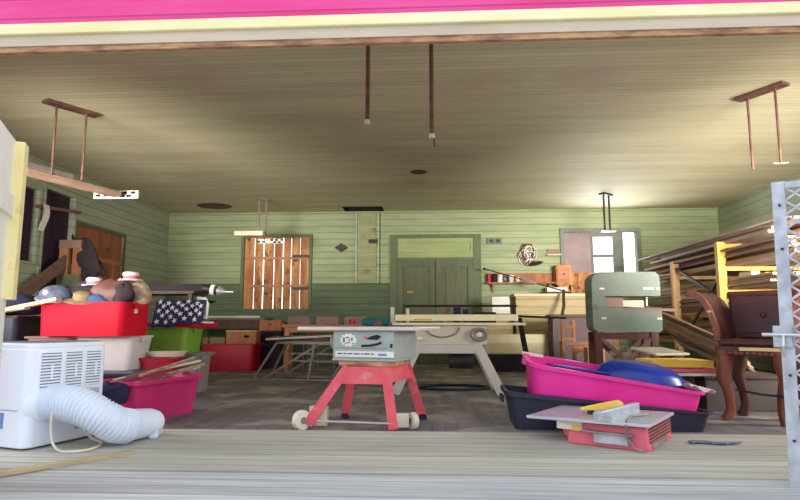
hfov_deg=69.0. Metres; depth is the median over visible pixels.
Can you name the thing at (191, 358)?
stick
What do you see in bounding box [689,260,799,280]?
board
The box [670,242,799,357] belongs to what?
rack
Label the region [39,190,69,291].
shutter
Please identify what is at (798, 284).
board
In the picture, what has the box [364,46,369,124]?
hanging rod
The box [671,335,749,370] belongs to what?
board
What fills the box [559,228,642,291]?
window
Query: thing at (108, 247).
window
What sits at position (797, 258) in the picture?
board
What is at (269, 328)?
case
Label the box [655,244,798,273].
board
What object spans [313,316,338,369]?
chair
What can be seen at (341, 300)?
trim
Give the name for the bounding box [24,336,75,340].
storage tote
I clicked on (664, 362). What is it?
board
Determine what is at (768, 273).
board
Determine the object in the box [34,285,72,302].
cap
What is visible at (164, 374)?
stick
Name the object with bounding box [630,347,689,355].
board
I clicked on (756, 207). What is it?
wall
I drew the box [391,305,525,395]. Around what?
saw
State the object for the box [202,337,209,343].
carton
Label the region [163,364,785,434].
floor
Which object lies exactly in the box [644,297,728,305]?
board
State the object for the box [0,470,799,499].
driveway
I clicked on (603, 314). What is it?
saw
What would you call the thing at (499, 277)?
tin can
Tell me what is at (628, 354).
scrap
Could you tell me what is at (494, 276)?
tin can
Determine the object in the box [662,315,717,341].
board
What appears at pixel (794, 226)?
board
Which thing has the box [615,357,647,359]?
scrap
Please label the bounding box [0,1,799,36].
trim
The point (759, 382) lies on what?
wooden crate
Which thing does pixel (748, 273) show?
wood block
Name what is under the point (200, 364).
stick
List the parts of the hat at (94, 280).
crown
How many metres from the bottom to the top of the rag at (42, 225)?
0.446 m
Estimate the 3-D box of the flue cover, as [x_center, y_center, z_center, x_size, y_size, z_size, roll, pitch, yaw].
[-4.244,-0.995,13.317,0.800,0.020,0.680,0,-7,3]
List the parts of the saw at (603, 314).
leg, leg, stand rail, leg, leg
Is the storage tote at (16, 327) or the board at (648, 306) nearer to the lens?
the storage tote at (16, 327)
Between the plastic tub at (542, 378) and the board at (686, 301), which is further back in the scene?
the board at (686, 301)
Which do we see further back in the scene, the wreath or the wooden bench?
the wreath
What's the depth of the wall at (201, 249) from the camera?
13.83 m
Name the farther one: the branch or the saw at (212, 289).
the branch
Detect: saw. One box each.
[148,284,233,295]
[292,326,439,430]
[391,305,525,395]
[527,400,673,452]
[585,272,675,364]
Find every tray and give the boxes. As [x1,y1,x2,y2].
[146,351,187,356]
[539,287,566,293]
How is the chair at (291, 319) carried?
on the floor
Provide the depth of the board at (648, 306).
9.13 m
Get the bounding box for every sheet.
[492,297,509,313]
[547,362,609,374]
[638,216,791,260]
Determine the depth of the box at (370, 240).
13.79 m
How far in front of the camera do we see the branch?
11.88 m
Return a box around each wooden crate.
[486,321,512,333]
[681,376,694,384]
[693,371,777,411]
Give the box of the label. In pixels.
[594,433,628,445]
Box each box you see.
[226,330,260,343]
[369,239,377,242]
[487,238,501,243]
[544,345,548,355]
[553,265,570,291]
[583,347,604,362]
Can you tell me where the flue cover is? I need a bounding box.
[197,203,231,208]
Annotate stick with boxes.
[112,360,200,380]
[118,364,188,380]
[125,359,200,377]
[137,367,185,381]
[138,357,195,376]
[138,363,204,380]
[154,366,198,379]
[156,369,192,379]
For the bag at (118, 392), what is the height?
0.215 m
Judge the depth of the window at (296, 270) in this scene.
13.94 m
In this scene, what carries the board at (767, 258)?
on the rack
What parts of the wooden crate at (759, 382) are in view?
lid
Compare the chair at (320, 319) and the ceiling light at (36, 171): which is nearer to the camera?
the ceiling light at (36, 171)
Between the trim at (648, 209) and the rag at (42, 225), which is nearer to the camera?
the rag at (42, 225)
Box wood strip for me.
[0,449,135,476]
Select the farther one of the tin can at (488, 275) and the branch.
the tin can at (488, 275)
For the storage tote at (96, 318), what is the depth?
6.61 m
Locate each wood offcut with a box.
[5,297,61,310]
[5,308,29,312]
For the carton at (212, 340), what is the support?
on the storage tote at (227, 357)
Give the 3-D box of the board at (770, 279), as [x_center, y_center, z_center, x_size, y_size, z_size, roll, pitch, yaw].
[5.131,0.659,9.750,0.254,0.041,4.230,0,-7,4]
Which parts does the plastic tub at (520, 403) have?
handle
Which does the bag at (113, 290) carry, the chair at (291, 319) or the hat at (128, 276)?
the hat at (128, 276)
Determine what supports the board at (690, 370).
on the board at (678, 373)
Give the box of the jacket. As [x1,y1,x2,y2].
[71,234,107,280]
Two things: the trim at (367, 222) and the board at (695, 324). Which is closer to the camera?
the board at (695, 324)
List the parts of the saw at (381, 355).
motor, leg, panel, leg, leg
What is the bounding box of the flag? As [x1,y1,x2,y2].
[151,297,215,328]
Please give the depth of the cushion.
9.00 m
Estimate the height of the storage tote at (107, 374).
0.360 m
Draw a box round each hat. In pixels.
[63,291,91,304]
[82,277,102,284]
[118,271,142,281]
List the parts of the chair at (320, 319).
seat, backrest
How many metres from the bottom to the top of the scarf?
0.123 m
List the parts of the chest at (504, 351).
drawer, drawer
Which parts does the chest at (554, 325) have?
panel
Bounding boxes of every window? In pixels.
[19,182,42,265]
[35,184,77,295]
[75,220,126,280]
[239,234,312,311]
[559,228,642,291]
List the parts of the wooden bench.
leg, leg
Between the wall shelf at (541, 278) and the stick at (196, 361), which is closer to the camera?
the stick at (196, 361)
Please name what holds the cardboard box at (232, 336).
on the storage tote at (227, 357)
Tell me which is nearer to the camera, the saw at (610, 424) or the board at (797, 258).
the saw at (610, 424)
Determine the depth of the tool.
12.81 m
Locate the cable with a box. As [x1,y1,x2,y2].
[735,388,799,399]
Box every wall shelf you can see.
[486,273,555,292]
[546,249,560,255]
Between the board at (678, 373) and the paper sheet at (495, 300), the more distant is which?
the paper sheet at (495, 300)
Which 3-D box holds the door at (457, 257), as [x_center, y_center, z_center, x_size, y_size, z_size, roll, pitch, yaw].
[0.833,1.130,13.583,2.140,3.030,0.118,0,-7,3]
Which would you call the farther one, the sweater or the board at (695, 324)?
the board at (695, 324)
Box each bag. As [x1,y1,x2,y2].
[89,278,151,304]
[102,381,129,404]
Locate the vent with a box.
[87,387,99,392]
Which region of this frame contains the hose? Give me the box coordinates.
[418,384,489,390]
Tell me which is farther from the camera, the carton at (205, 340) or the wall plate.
the wall plate
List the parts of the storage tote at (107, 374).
lid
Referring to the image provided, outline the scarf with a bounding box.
[87,294,107,301]
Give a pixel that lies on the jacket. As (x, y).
(89, 262)
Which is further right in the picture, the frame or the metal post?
the metal post
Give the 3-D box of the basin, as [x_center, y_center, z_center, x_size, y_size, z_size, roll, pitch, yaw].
[2.189,1.148,5.325,0.829,0.284,0.456,0,-7,3]
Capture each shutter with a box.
[20,188,33,260]
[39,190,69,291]
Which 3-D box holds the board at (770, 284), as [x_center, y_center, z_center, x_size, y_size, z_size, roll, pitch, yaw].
[5.144,0.689,9.649,0.175,0.036,5.187,0,-7,2]
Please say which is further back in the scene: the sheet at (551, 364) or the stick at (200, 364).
the stick at (200, 364)
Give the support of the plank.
on the floor
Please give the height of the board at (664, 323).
0.628 m
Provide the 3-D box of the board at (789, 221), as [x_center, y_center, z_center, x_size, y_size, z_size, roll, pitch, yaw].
[5.178,-0.100,9.675,0.271,0.045,4.913,0,-7,3]
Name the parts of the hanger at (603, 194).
rod, ceiling plate, rod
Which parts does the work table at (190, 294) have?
leg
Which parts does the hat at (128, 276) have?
crown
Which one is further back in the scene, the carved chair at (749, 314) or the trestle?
the trestle
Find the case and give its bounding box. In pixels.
[259,320,284,368]
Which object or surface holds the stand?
on the floor
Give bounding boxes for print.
[343,337,353,343]
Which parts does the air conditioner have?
grille frame, grille frame, power cord, grille frame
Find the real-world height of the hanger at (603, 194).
0.804 m
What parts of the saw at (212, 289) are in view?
motor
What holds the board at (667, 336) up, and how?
on the board at (664, 338)
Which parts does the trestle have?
leg, leg, rail, rail, rail, rail, cross rail, leg, cross rail, leg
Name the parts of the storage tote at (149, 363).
lid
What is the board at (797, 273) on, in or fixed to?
on the board at (770, 279)
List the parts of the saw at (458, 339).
leg, rail, motor, leg, leg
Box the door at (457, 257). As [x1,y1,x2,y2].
[390,234,481,364]
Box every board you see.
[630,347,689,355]
[635,358,713,367]
[644,235,799,270]
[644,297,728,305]
[646,305,712,336]
[647,279,799,298]
[649,216,799,260]
[650,229,773,263]
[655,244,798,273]
[658,240,795,270]
[659,246,799,277]
[659,302,728,308]
[659,333,772,338]
[659,335,799,342]
[659,337,673,339]
[660,249,799,280]
[660,256,799,282]
[660,272,776,290]
[660,272,799,292]
[660,278,776,295]
[661,227,773,258]
[662,302,700,306]
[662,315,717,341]
[662,318,718,345]
[662,321,749,363]
[663,325,753,367]
[663,326,711,328]
[665,310,705,312]
[666,283,799,299]
[667,330,754,370]
[668,368,715,372]
[670,312,706,315]
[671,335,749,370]
[675,340,715,361]
[676,372,715,375]
[677,229,799,260]
[681,307,703,310]
[682,315,707,317]
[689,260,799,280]
[695,324,710,325]
[787,223,799,229]
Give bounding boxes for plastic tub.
[103,373,203,417]
[499,384,713,431]
[521,351,715,410]
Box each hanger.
[599,192,615,231]
[733,81,789,168]
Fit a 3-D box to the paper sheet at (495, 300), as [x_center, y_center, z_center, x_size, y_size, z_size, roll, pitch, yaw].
[2.151,1.175,12.403,0.370,0.359,0.055,0,-7,3]
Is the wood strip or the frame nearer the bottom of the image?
the wood strip
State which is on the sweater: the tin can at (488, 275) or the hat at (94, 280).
the hat at (94, 280)
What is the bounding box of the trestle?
[252,334,340,381]
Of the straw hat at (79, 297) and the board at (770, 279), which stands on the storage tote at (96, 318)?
the straw hat at (79, 297)
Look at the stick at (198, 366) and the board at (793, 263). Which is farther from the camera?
the board at (793, 263)
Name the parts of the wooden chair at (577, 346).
leg, seat, leg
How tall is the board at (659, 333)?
0.042 m
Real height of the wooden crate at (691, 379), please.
0.370 m
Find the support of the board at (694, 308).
on the board at (686, 311)
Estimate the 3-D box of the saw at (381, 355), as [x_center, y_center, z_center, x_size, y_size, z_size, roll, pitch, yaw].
[-0.327,1.151,5.356,1.202,0.885,1.041,-2,-8,18]
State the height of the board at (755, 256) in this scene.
0.036 m
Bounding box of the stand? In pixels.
[518,315,565,365]
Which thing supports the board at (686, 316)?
on the rack
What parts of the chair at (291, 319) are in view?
backrest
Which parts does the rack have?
arm, arm, arm, arm, arm, arm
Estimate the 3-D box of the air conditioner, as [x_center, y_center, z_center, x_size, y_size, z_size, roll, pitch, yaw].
[-2.468,1.080,4.489,1.188,0.745,0.895,-3,-8,21]
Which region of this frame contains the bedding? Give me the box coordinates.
[5,293,40,314]
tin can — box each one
[487,274,490,281]
[492,274,496,281]
[497,275,502,281]
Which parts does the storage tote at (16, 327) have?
lid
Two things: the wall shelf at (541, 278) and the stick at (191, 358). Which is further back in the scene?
the wall shelf at (541, 278)
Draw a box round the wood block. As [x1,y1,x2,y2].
[739,271,759,276]
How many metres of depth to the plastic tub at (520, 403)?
5.03 m
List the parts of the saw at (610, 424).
power cord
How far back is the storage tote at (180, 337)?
7.72 m
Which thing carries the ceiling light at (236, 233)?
hanging from the ceiling
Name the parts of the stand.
leg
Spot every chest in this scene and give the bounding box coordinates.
[483,334,546,371]
[545,315,613,361]
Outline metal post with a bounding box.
[762,180,799,488]
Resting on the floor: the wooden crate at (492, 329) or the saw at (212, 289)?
the wooden crate at (492, 329)
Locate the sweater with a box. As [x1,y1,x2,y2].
[69,281,94,295]
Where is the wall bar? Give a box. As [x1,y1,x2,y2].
[34,204,81,213]
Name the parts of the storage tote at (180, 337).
lid, handle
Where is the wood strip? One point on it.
(37, 467)
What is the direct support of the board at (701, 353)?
on the rack
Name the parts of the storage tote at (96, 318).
handle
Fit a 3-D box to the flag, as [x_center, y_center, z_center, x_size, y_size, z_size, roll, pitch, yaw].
[-2.876,0.845,7.819,0.720,0.426,0.510,0,-7,3]
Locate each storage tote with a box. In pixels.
[3,315,40,340]
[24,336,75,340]
[40,302,150,335]
[75,335,153,370]
[103,369,147,379]
[138,356,186,374]
[146,323,217,352]
[182,351,214,392]
[202,343,263,371]
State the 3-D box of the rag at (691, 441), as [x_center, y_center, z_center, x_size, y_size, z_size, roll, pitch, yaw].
[2.323,1.419,4.290,0.365,0.016,0.106,-1,-7,9]
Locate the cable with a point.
(736, 389)
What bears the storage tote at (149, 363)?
on the floor
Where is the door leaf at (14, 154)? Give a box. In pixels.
[0,120,28,366]
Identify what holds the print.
on the saw at (381, 355)
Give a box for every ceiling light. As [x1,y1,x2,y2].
[27,98,138,198]
[234,197,282,243]
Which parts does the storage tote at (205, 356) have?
lid, handle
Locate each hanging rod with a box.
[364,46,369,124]
[429,44,434,146]
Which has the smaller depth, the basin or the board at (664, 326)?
the basin
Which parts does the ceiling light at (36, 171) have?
rod, ceiling plate, rod, plate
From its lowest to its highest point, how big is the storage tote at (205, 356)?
0.530 m
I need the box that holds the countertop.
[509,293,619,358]
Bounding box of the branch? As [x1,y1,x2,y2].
[561,289,565,314]
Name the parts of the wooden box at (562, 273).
door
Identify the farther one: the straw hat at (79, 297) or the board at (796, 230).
the board at (796, 230)
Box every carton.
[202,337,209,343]
[209,337,225,343]
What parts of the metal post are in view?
rail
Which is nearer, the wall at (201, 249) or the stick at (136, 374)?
the stick at (136, 374)
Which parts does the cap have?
crown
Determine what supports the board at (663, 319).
on the board at (664, 323)
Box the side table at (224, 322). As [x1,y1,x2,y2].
[203,316,273,328]
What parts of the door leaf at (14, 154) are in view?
cross rail, panel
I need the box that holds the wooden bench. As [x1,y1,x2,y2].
[282,324,362,371]
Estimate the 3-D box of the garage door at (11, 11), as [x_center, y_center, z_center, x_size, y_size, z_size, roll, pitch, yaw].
[0.057,-1.745,4.054,7.100,0.302,0.150,0,-7,3]
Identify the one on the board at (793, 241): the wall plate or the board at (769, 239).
the board at (769, 239)
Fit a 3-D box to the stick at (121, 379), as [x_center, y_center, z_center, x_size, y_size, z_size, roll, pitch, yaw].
[-2.529,1.259,6.041,0.035,0.118,0.941,-3,-8,21]
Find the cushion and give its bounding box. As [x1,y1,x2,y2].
[362,318,397,326]
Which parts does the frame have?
post, rail, post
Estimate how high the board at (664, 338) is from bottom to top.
0.044 m
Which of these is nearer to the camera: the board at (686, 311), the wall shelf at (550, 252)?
the board at (686, 311)
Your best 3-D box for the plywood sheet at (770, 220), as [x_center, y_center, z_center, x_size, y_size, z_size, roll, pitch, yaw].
[5.337,-0.106,9.818,0.850,0.045,4.801,0,-7,2]
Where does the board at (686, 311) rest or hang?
on the board at (702, 313)
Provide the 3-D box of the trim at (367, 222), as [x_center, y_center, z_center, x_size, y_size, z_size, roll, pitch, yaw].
[-0.774,-0.072,13.840,0.560,1.720,0.090,0,-7,3]
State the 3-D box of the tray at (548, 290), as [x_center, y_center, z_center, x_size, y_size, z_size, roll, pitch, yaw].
[3.534,0.931,13.368,0.600,0.130,0.300,0,-7,3]
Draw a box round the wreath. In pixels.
[518,244,542,265]
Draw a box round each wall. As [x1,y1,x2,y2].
[17,155,168,356]
[166,210,718,364]
[717,174,799,371]
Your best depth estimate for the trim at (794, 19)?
3.95 m
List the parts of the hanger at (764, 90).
rod, ceiling plate, rod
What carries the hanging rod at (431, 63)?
hanging from the ceiling
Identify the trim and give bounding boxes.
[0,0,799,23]
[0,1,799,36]
[0,14,799,46]
[0,26,799,54]
[165,283,389,363]
[169,208,717,215]
[355,211,378,282]
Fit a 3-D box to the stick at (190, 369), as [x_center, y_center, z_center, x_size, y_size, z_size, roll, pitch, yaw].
[-2.525,1.328,5.971,0.035,0.182,0.905,-5,-9,35]
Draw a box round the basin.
[593,359,686,389]
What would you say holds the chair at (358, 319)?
on the floor
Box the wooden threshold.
[0,429,788,480]
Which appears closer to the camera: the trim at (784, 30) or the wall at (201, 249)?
the trim at (784, 30)
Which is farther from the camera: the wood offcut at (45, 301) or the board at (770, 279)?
the board at (770, 279)
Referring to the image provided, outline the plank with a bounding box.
[17,250,71,294]
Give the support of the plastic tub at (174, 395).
on the floor
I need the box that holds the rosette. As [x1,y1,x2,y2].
[410,170,426,173]
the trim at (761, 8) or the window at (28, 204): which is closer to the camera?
the trim at (761, 8)
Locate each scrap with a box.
[609,351,643,357]
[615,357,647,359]
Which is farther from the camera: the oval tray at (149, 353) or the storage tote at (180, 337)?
the storage tote at (180, 337)
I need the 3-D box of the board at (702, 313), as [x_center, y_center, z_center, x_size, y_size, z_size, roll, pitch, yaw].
[5.166,1.032,9.518,0.338,0.044,4.479,0,-7,3]
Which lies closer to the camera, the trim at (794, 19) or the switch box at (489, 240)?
the trim at (794, 19)
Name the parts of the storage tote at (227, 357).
lid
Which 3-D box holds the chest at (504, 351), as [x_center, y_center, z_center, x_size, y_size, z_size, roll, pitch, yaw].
[2.237,2.023,11.471,1.200,0.720,0.520,0,-7,3]
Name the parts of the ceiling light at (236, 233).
rod, ceiling plate, rod, plate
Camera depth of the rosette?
10.34 m
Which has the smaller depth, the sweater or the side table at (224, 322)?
the sweater
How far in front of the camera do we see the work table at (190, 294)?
9.29 m
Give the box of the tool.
[483,267,570,292]
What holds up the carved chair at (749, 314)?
on the floor
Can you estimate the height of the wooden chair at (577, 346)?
0.980 m
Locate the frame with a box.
[56,240,82,287]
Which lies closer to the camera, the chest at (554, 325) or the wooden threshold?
the wooden threshold
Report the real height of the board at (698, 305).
0.036 m
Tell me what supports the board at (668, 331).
on the board at (673, 336)
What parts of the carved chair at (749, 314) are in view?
arm, panel, leg, leg, rail, seat frame, seat, crest rail, backrest, leg, arm, panel, leg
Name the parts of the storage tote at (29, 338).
lid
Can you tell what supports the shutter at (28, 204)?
attached to the window at (28, 204)
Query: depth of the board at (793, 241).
8.64 m
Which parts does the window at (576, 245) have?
sash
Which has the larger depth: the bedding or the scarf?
the bedding
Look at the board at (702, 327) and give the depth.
9.63 m
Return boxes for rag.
[38,204,49,230]
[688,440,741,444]
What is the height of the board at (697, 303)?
0.038 m
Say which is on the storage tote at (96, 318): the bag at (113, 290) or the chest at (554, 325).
the bag at (113, 290)
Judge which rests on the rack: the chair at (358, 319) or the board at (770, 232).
the board at (770, 232)
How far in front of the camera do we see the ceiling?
7.86 m
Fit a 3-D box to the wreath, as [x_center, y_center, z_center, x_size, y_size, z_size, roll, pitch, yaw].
[3.047,0.111,13.573,0.599,0.538,0.133,0,-7,3]
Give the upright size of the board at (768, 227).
0.040 m
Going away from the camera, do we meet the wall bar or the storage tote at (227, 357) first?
the wall bar
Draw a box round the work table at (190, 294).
[151,291,207,350]
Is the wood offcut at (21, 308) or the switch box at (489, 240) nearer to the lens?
the wood offcut at (21, 308)
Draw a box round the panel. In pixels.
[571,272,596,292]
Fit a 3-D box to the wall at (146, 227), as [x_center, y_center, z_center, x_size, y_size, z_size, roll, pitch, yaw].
[-5.986,0.276,9.180,0.150,3.600,10.100,0,-7,3]
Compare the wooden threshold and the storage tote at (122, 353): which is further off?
the storage tote at (122, 353)
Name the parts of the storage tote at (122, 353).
handle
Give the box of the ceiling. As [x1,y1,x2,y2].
[0,34,799,213]
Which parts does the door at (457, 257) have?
raised panel, molding, raised panel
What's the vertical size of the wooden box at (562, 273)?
0.710 m
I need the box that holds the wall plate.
[335,243,347,251]
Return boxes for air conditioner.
[0,340,164,452]
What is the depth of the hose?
8.17 m
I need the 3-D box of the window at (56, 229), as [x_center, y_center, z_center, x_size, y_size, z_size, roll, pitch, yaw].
[-5.929,-0.058,9.957,0.165,1.980,0.900,0,-7,3]
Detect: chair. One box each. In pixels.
[283,316,309,369]
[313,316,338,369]
[344,316,366,323]
[559,320,588,360]
[686,289,799,426]

